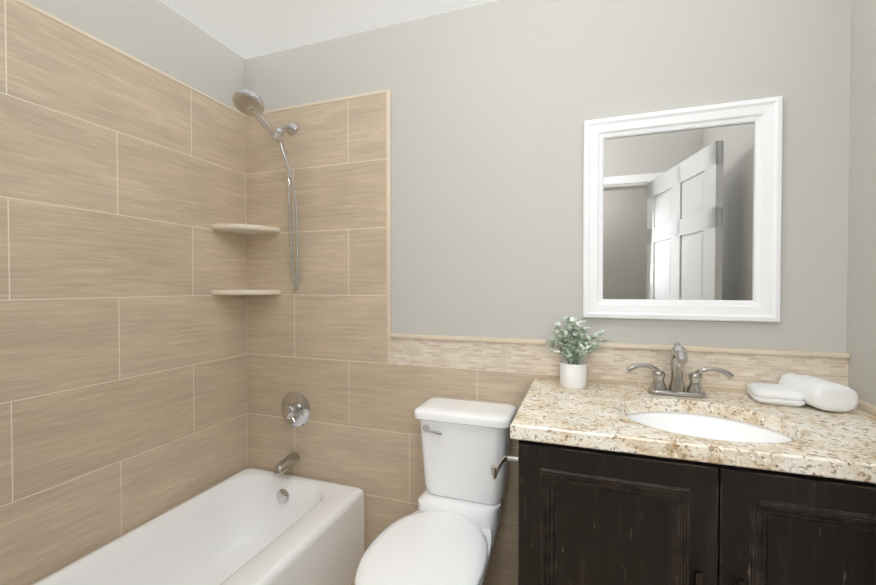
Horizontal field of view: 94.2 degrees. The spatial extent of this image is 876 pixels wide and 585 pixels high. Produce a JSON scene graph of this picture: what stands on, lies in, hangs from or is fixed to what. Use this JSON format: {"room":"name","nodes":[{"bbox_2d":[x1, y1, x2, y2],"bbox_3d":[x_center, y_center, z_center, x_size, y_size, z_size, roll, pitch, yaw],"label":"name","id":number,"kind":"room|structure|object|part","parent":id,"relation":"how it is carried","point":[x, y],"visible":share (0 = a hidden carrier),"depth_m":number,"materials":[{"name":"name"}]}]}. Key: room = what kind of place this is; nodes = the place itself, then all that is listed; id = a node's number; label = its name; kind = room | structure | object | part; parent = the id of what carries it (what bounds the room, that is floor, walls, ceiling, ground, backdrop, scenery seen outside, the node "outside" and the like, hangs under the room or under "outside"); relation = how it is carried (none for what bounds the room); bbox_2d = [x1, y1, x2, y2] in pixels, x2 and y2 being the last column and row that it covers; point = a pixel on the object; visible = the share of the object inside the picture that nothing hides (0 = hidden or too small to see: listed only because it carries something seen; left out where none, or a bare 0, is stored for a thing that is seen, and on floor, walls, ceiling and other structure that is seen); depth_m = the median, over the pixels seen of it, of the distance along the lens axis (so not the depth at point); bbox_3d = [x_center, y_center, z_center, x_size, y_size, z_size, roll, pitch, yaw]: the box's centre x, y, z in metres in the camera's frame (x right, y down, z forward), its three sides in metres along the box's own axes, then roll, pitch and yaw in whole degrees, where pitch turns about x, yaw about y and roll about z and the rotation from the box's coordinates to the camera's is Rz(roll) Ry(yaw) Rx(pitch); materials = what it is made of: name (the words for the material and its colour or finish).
{"room":"bathroom","nodes":[
{"label":"bathroom","id":0,"kind":"room"},
{"bbox_2d":[24,0,245,114],"bbox_3d":[-1.329,0.040,1.267,0.100,2.440,1.800,0,1,19],"label":"wall","id":1,"kind":"structure","parent":0,"point":[159,35],"depth_m":1.67,"materials":[{"name":"grey paint"}]},
{"bbox_2d":[0,0,247,584],"bbox_3d":[-1.259,0.190,1.302,0.012,2.138,1.668,0,1,19],"label":"wall tile","id":2,"kind":"structure","parent":1,"relation":"attached to","point":[123,377],"depth_m":1.47,"materials":[{"name":"beige tile"}]},
{"bbox_2d":[14,0,245,116],"bbox_3d":[-1.258,-0.886,1.286,0.014,0.015,1.668,0,1,19],"label":"trim","id":3,"kind":"structure","parent":1,"relation":"attached to","point":[56,19],"depth_m":1.50,"materials":[{"name":"beige stone"}]},
{"bbox_2d":[159,0,496,58],"bbox_3d":[-0.120,-1.225,0.879,2.627,0.100,1.900,0,1,19],"label":"ceiling","id":4,"kind":"structure","parent":0,"point":[246,29],"depth_m":1.76,"materials":[{"name":"white paint"}]},
{"bbox_2d":[245,0,850,351],"bbox_3d":[0.176,0.033,1.747,2.627,2.440,0.100,0,1,19],"label":"wall","id":5,"kind":"structure","parent":0,"point":[495,105],"depth_m":1.59,"materials":[{"name":"grey paint"}]},
{"bbox_2d":[211,224,279,233],"bbox_3d":[-0.913,-0.306,1.944,0.212,0.024,0.212,0,1,19],"label":"corner shelf","id":6,"kind":"object","parent":5,"relation":"attached to","point":[247,229],"visible":1,"depth_m":1.91,"materials":[{"name":"beige stone"}]},
{"bbox_2d":[211,290,280,294],"bbox_3d":[-0.913,0.000,1.948,0.212,0.024,0.212,0,1,19],"label":"corner shelf","id":7,"kind":"object","parent":5,"relation":"attached to","point":[245,292],"visible":0.98,"depth_m":1.89,"materials":[{"name":"beige stone"}]},
{"bbox_2d":[246,90,385,116],"bbox_3d":[-0.609,-0.896,1.948,0.803,0.015,0.014,0,1,19],"label":"trim","id":8,"kind":"structure","parent":5,"relation":"attached to","point":[327,101],"depth_m":1.91,"materials":[{"name":"beige stone"}]},
{"bbox_2d":[246,93,386,550],"bbox_3d":[-0.609,0.180,1.964,0.803,2.138,0.012,0,1,19],"label":"shower wall tile","id":9,"kind":"structure","parent":5,"relation":"attached to","point":[317,339],"depth_m":1.93,"materials":[{"name":"beige tile"}]},
{"bbox_2d":[232,89,298,290],"bbox_3d":[-0.748,-0.421,1.813,0.123,0.835,0.359,0,1,19],"label":"shower head","id":10,"kind":"object","parent":9,"relation":"attached to","point":[248,102],"depth_m":1.87,"materials":[{"name":"silver metal"}]},
{"bbox_2d":[273,452,299,476],"bbox_3d":[-0.723,0.815,1.938,0.060,0.063,0.135,0,1,19],"label":"tub spout","id":11,"kind":"object","parent":9,"relation":"attached to","point":[286,463],"visible":1,"depth_m":1.92,"materials":[{"name":"silver metal"}]},
{"bbox_2d":[281,392,309,426],"bbox_3d":[-0.706,0.572,1.967,0.172,0.172,0.067,0,1,19],"label":"tub valve","id":12,"kind":"object","parent":9,"relation":"attached to","point":[295,408],"visible":1,"depth_m":1.97,"materials":[{"name":"silver metal"}]},
{"bbox_2d":[386,89,390,363],"bbox_3d":[-0.220,-0.292,1.821,0.020,1.220,0.014,0,1,19],"label":"trim","id":13,"kind":"structure","parent":5,"relation":"attached to","point":[388,212],"depth_m":1.81,"materials":[{"name":"beige stone"}]},
{"bbox_2d":[386,363,747,584],"bbox_3d":[0.537,0.789,1.573,1.624,0.933,0.012,0,1,19],"label":"tile wainscot","id":14,"kind":"structure","parent":5,"relation":"attached to","point":[410,389],"depth_m":1.74,"materials":[{"name":"beige tile"}]},
{"bbox_2d":[390,338,848,387],"bbox_3d":[0.547,0.264,1.562,1.604,0.117,0.012,0,1,19],"label":"tile border","id":15,"kind":"object","parent":5,"relation":"attached to","point":[616,363],"depth_m":1.52,"materials":[{"name":"beige tile"}]},
{"bbox_2d":[390,333,849,358],"bbox_3d":[0.545,0.196,1.555,1.604,0.018,0.024,0,1,19],"label":"trim","id":16,"kind":"structure","parent":5,"relation":"attached to","point":[823,354],"depth_m":1.46,"materials":[{"name":"beige stone"}]},
{"bbox_2d":[583,96,782,321],"bbox_3d":[0.839,-0.273,1.442,0.612,0.740,0.032,0,1,19],"label":"mirror","id":17,"kind":"object","parent":5,"relation":"attached to","point":[682,213],"visible":0.98,"depth_m":1.44,"materials":[{"name":"white paint"}]},
{"label":"glass","id":18,"kind":"part","parent":17,"relation":"part of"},
{"bbox_2d":[846,0,875,405],"bbox_3d":[0.858,0.060,-0.133,0.100,2.440,3.000,0,1,19],"label":"wall","id":19,"kind":"structure","parent":0,"point":[861,316],"depth_m":1.23,"materials":[{"name":"grey paint"}]},
{"bbox_3d":[-0.318,1.323,0.349,2.627,0.100,3.100,0,1,19],"label":"floor","id":20,"kind":"structure","parent":0,"visible":0},
{"bbox_2d":[32,468,364,584],"bbox_3d":[-0.904,1.079,1.266,0.685,0.361,1.520,0,1,19],"label":"tub","id":21,"kind":"object","parent":20,"relation":"on","point":[251,526],"visible":0.98,"depth_m":1.68,"materials":[{"name":"white ceramic"}]},
{"bbox_2d":[355,397,516,584],"bbox_3d":[0.007,0.852,1.350,0.406,0.812,0.740,0,1,19],"label":"toilet","id":22,"kind":"object","parent":20,"relation":"on","point":[446,533],"visible":1,"depth_m":1.47,"materials":[{"name":"white ceramic"}]},
{"bbox_3d":[-0.043,0.827,1.256,0.374,0.044,0.530,0,1,19],"label":"seat","id":23,"kind":"part","parent":22,"relation":"part of","materials":[{"name":"white plastic"}]},
{"bbox_3d":[-0.021,0.515,1.523,0.082,0.028,0.024,0,1,19],"label":"handle","id":24,"kind":"part","parent":22,"relation":"part of","materials":[{"name":"silver metal"}]},
{"bbox_3d":[-0.015,1.054,1.339,0.362,0.410,0.675,0,1,19],"label":"bowl","id":25,"kind":"part","parent":22,"relation":"part of","materials":[{"name":"white ceramic"}]},
{"bbox_3d":[0.111,0.631,1.592,0.346,0.296,0.192,0,1,19],"label":"tank","id":26,"kind":"part","parent":22,"relation":"part of","materials":[{"name":"white ceramic"}]},
{"bbox_3d":[0.110,0.463,1.587,0.372,0.040,0.214,0,1,19],"label":"lid","id":27,"kind":"part","parent":22,"relation":"part of","materials":[{"name":"white ceramic"}]},
{"bbox_2d":[490,342,875,584],"bbox_3d":[0.716,0.714,1.183,1.022,1.093,0.602,0,1,19],"label":"bathroom vanity","id":28,"kind":"object","parent":20,"relation":"on","point":[659,482],"visible":1,"depth_m":0.99,"materials":[{"name":"brown wood"}]},
{"bbox_3d":[0.429,0.777,1.016,0.453,0.753,0.025,0,1,19],"label":"door","id":29,"kind":"part","parent":28,"relation":"part of","materials":[{"name":"brown wood"}]},
{"bbox_2d":[510,378,875,483],"bbox_3d":[0.744,0.366,1.184,0.973,0.040,0.572,0,1,19],"label":"countertop","id":30,"kind":"structure","parent":28,"relation":"on","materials":[{"name":"stone"}]},
{"bbox_2d":[545,316,607,388],"bbox_3d":[0.501,0.213,1.473,0.222,0.255,0.213,0,1,19],"label":"plant","id":31,"kind":"object","parent":30,"relation":"on","point":[573,371],"visible":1,"depth_m":1.45,"materials":[{"name":"green plant"}]},
{"bbox_3d":[0.490,0.297,1.477,0.094,0.087,0.094,0,1,19],"label":"pot","id":32,"kind":"part","parent":31,"relation":"part of","materials":[{"name":"white ceramic"}]},
{"bbox_2d":[627,342,733,398],"bbox_3d":[0.791,0.254,1.337,0.313,0.178,0.119,0,1,19],"label":"faucet","id":33,"kind":"object","parent":30,"relation":"on","point":[658,389],"depth_m":1.35,"materials":[{"name":"silver metal"}]},
{"bbox_2d":[625,412,793,442],"bbox_3d":[0.735,0.466,1.133,0.484,0.158,0.416,0,1,19],"label":"sink","id":34,"kind":"object","parent":30,"relation":"in","point":[709,425],"depth_m":1.26,"materials":[{"name":"white ceramic"}]},
{"bbox_2d":[747,373,858,411],"bbox_3d":[1.106,0.302,1.258,0.232,0.083,0.188,0,1,19],"label":"towels","id":35,"kind":"object","parent":30,"relation":"on","point":[792,390],"visible":0.98,"depth_m":1.21,"materials":[{"name":"white fabric"}]},
{"bbox_2d":[857,399,875,414],"bbox_3d":[1.198,0.337,1.030,0.022,0.022,0.562,0,1,19],"label":"trim","id":36,"kind":"structure","parent":30,"relation":"on","point":[867,406],"depth_m":1.18,"materials":[{"name":"beige stone"}]},
{"bbox_3d":[0.880,0.779,0.858,0.494,0.753,0.025,0,1,19],"label":"door","id":37,"kind":"part","parent":28,"relation":"part of","materials":[{"name":"brown wood"}]}
]}

